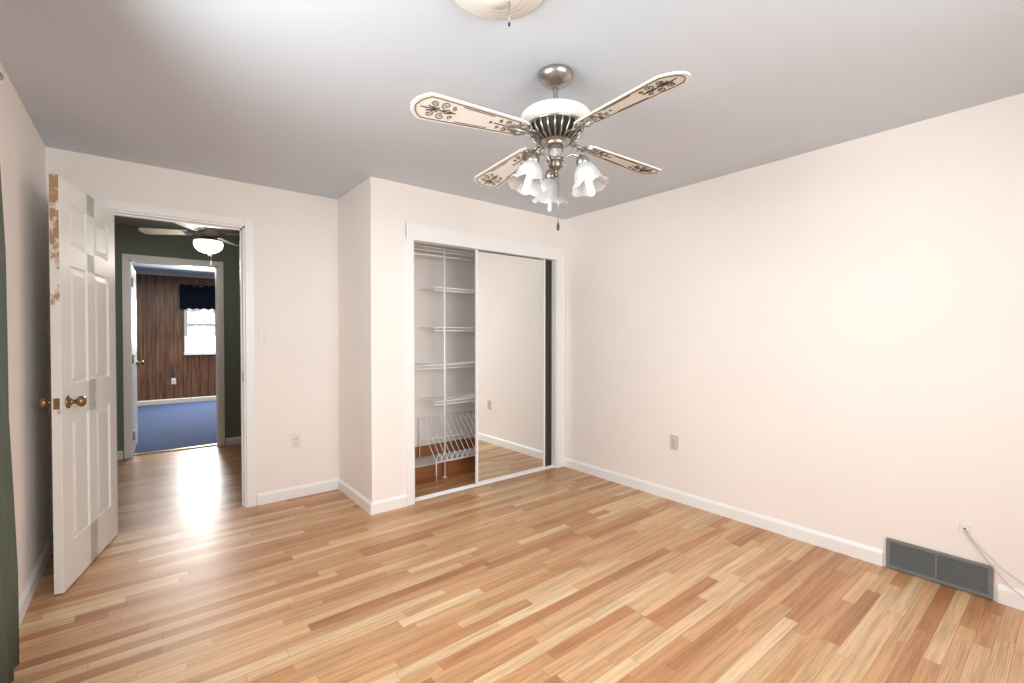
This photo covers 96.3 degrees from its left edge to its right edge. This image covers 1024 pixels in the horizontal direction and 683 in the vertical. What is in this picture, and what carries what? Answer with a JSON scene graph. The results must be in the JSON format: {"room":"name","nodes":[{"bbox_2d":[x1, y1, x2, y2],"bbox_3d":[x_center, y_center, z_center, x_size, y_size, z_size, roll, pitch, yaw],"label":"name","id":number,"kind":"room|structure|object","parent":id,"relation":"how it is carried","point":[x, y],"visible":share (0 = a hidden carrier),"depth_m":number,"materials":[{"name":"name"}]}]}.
{"room":"empty bedroom","nodes":[
{"label":"empty bedroom","id":0,"kind":"room"},
{"bbox_2d":[0,62,50,597],"bbox_3d":[-1.320,0.068,0.828,0.100,2.440,5.140,-1,1,-39],"label":"wall","id":1,"kind":"structure","parent":0,"point":[23,163],"depth_m":2.28,"materials":[{"name":"paint"}]},
{"bbox_2d":[0,73,19,682],"bbox_3d":[-1.357,0.147,1.026,0.087,2.217,1.893,-1,1,-39],"label":"curtain","id":2,"kind":"object","parent":1,"relation":"hanging from","point":[9,632],"visible":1,"depth_m":1.63,"materials":[{"name":"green fabric"}]},
{"bbox_2d":[19,533,53,626],"bbox_3d":[-1.276,1.244,0.880,0.014,0.088,4.940,-1,1,-39],"label":"baseboard","id":3,"kind":"structure","parent":1,"relation":"attached to","point":[27,594],"depth_m":2.34,"materials":[{"name":"white wood"}]},
{"bbox_2d":[38,174,117,594],"bbox_3d":[-2.424,0.213,2.620,0.178,2.085,0.779,0,1,-25],"label":"door","id":4,"kind":"structure","parent":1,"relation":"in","point":[82,402],"depth_m":2.50,"materials":[{"name":"white wood"}]},
{"bbox_2d":[134,400,216,453],"bbox_3d":[-4.834,1.224,7.195,6.600,0.072,4.450,-1,1,-39],"label":"floor","id":5,"kind":"structure","parent":0,"point":[173,426],"depth_m":6.53,"materials":[{"name":"blue carpet"}]},
{"bbox_2d":[136,274,215,400],"bbox_3d":[-6.191,-0.059,8.877,6.600,2.470,0.100,-1,1,-39],"label":"wall","id":6,"kind":"structure","parent":0,"point":[160,331],"depth_m":8.58,"materials":[{"name":"brown wood"}]},
{"bbox_2d":[171,378,175,383],"bbox_3d":[-6.391,0.749,8.659,0.070,0.115,0.008,-1,1,-39],"label":"outlet","id":7,"kind":"object","parent":6,"relation":"attached to","point":[173,380],"visible":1,"depth_m":8.65,"materials":[{"name":"white plastic"}]},
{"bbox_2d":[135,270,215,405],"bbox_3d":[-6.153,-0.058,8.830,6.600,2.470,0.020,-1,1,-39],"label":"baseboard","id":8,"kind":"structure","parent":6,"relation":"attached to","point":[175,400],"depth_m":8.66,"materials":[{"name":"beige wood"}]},
{"bbox_2d":[177,284,214,309],"bbox_3d":[-5.843,-0.850,9.023,1.200,0.472,0.090,-1,1,-39],"label":"valance","id":9,"kind":"object","parent":6,"relation":"attached to","point":[199,297],"visible":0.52,"depth_m":8.81,"materials":[{"name":"black fabric"}]},
{"bbox_2d":[184,308,215,354],"bbox_3d":[-5.855,-0.326,9.046,1.020,1.160,0.050,-1,1,-39],"label":"room window","id":10,"kind":"structure","parent":6,"relation":"in","point":[199,332],"depth_m":8.90,"materials":[{"name":"white glass"}]},
{"bbox_2d":[114,225,240,458],"bbox_3d":[-3.258,0.003,5.525,6.400,2.440,0.100,-1,1,-39],"label":"wall","id":11,"kind":"structure","parent":0,"point":[132,240],"depth_m":5.17,"materials":[{"name":"green paint"}]},
{"bbox_2d":[131,264,143,453],"bbox_3d":[-4.327,0.188,5.231,0.175,2.050,0.767,-1,1,-37],"label":"room door","id":12,"kind":"structure","parent":11,"relation":"in","point":[135,362],"depth_m":5.20,"materials":[{"name":"white wood"}]},
{"bbox_2d":[45,147,474,532],"bbox_3d":[-1.403,0.025,3.978,3.702,2.440,0.088,-1,1,-39],"label":"wall","id":13,"kind":"structure","parent":0,"point":[296,303],"depth_m":3.67,"materials":[{"name":"paint"}]},
{"bbox_2d":[92,197,255,507],"bbox_3d":[-2.523,0.150,4.606,6.200,2.172,2.496,-1,1,-39],"label":"door frame","id":14,"kind":"structure","parent":13,"relation":"attached to","point":[244,227],"depth_m":3.47,"materials":[{"name":"white wood"}]},
{"bbox_2d":[259,330,269,344],"bbox_3d":[-1.899,-0.034,3.516,0.072,0.115,0.015,-1,1,-39],"label":"light switch","id":15,"kind":"object","parent":13,"relation":"attached to","point":[264,337],"visible":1,"depth_m":3.52,"materials":[{"name":"white plastic"}]},
{"bbox_2d":[291,433,300,447],"bbox_3d":[-1.729,0.794,3.668,0.072,0.115,0.008,-1,1,-39],"label":"outlet","id":16,"kind":"object","parent":13,"relation":"attached to","point":[296,440],"visible":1,"depth_m":3.67,"materials":[{"name":"white plastic"}]},
{"bbox_2d":[257,479,334,505],"bbox_3d":[-1.714,1.205,3.682,0.594,0.088,0.014,-1,1,-39],"label":"baseboard","id":17,"kind":"structure","parent":13,"relation":"attached to","point":[328,485],"depth_m":3.66,"materials":[{"name":"white wood"}]},
{"bbox_2d":[335,478,374,514],"bbox_3d":[-1.242,1.206,3.597,0.014,0.088,0.734,-1,1,-39],"label":"baseboard","id":18,"kind":"structure","parent":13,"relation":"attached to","point":[369,506],"depth_m":3.55,"materials":[{"name":"white wood"}]},
{"bbox_2d":[414,245,474,481],"bbox_3d":[-0.542,0.189,4.372,1.863,2.100,0.373,-1,1,-39],"label":"wire closet shelf","id":19,"kind":"object","parent":13,"relation":"attached to","point":[455,290],"visible":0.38,"depth_m":4.25,"materials":[{"name":"white metal"}]},
{"bbox_2d":[338,176,564,501],"bbox_3d":[-0.473,0.021,4.204,1.966,2.440,0.720,-1,1,-39],"label":"wall","id":20,"kind":"structure","parent":0,"point":[375,215],"depth_m":3.46,"materials":[{"name":"paint"}]},
{"bbox_2d":[406,222,565,505],"bbox_3d":[-0.169,0.169,4.038,1.692,2.150,0.122,-1,1,-39],"label":"trim","id":21,"kind":"structure","parent":20,"relation":"attached to","point":[431,235],"depth_m":3.93,"materials":[{"name":"white wood"}]},
{"bbox_2d":[475,249,551,484],"bbox_3d":[0.037,0.208,4.218,0.916,2.030,0.052,-1,1,-39],"label":"sliding doors","id":22,"kind":"structure","parent":20,"relation":"in","point":[513,361],"depth_m":4.16,"materials":[{"name":"mirror"}]},
{"bbox_2d":[0,0,1023,275],"bbox_3d":[-2.494,-1.254,4.229,6.600,0.110,11.950,-1,1,-39],"label":"ceiling","id":23,"kind":"structure","parent":0,"point":[314,97],"depth_m":2.04,"materials":[{"name":"paint"}]},
{"bbox_2d":[138,223,238,255],"bbox_3d":[-2.822,-0.955,4.260,0.850,0.490,0.850,1,1,34],"label":"ceiling fan","id":24,"kind":"object","parent":23,"relation":"hanging from","point":[209,241],"depth_m":4.19,"materials":[{"name":"white"}]},
{"bbox_2d":[455,0,542,26],"bbox_3d":[-0.045,-1.091,1.484,0.324,0.139,0.324,-1,1,-39],"label":"ceiling light","id":25,"kind":"object","parent":23,"relation":"attached to","point":[499,9],"visible":1,"depth_m":1.55,"materials":[{"name":"white glass"}]},
{"bbox_2d":[410,64,690,230],"bbox_3d":[0.190,-0.827,2.002,0.968,0.681,0.968,0,1,12],"label":"ceiling fan","id":26,"kind":"object","parent":23,"relation":"hanging from","point":[555,126],"depth_m":1.91,"materials":[{"name":"beige wood"}]},
{"bbox_2d":[12,444,1023,682],"bbox_3d":[-0.950,1.292,2.651,6.400,0.063,7.500,-1,1,-39],"label":"floor","id":27,"kind":"structure","parent":0,"point":[561,575],"depth_m":2.25,"materials":[{"name":"brown wood"}]},
{"bbox_2d":[415,437,474,480],"bbox_3d":[-0.583,1.114,4.423,1.844,0.241,0.260,-1,1,-39],"label":"board","id":28,"kind":"object","parent":27,"relation":"on","point":[425,465],"visible":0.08,"depth_m":4.34,"materials":[{"name":"brown wood"}]},
{"bbox_2d":[565,93,1023,600],"bbox_3d":[1.651,0.035,3.200,0.100,2.440,5.140,-1,1,-39],"label":"wall","id":29,"kind":"structure","parent":0,"point":[829,340],"depth_m":2.77,"materials":[{"name":"paint"}]},
{"bbox_2d":[670,435,677,450],"bbox_3d":[1.272,0.795,3.599,0.008,0.115,0.072,-1,1,-39],"label":"outlet","id":30,"kind":"object","parent":29,"relation":"attached to","point":[673,442],"visible":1,"depth_m":3.60,"materials":[{"name":"beige plastic"}]},
{"bbox_2d":[564,457,882,565],"bbox_3d":[1.301,1.206,3.563,0.014,0.088,2.520,-1,1,-39],"label":"baseboard","id":31,"kind":"structure","parent":29,"relation":"attached to","point":[863,552],"depth_m":3.16,"materials":[{"name":"white wood"}]},
{"bbox_2d":[886,537,993,599],"bbox_3d":[2.225,1.181,2.404,0.016,0.164,0.415,-1,1,-39],"label":"air vent","id":32,"kind":"object","parent":29,"relation":"in","point":[964,574],"visible":1,"depth_m":2.39,"materials":[{"name":"grey metal"}]},
{"bbox_2d":[959,523,970,533],"bbox_3d":[2.293,0.946,2.320,0.010,0.042,0.042,-1,1,-39],"label":"jack","id":33,"kind":"object","parent":29,"relation":"attached to","point":[962,526],"visible":1,"depth_m":2.32,"materials":[{"name":"white plastic"}]},
{"bbox_2d":[964,529,1023,597],"bbox_3d":[2.547,1.112,1.968,0.033,0.317,0.874,-1,1,-39],"label":"cable","id":34,"kind":"object","parent":33,"relation":"attached to","point":[993,560],"visible":1,"depth_m":2.24,"materials":[{"name":"grey plastic"}]},
{"bbox_2d":[997,584,1023,610],"bbox_3d":[2.747,1.232,1.752,0.014,0.088,1.225,-1,1,-39],"label":"baseboard","id":35,"kind":"structure","parent":29,"relation":"attached to","point":[1008,596],"depth_m":2.19,"materials":[{"name":"white wood"}]}
]}

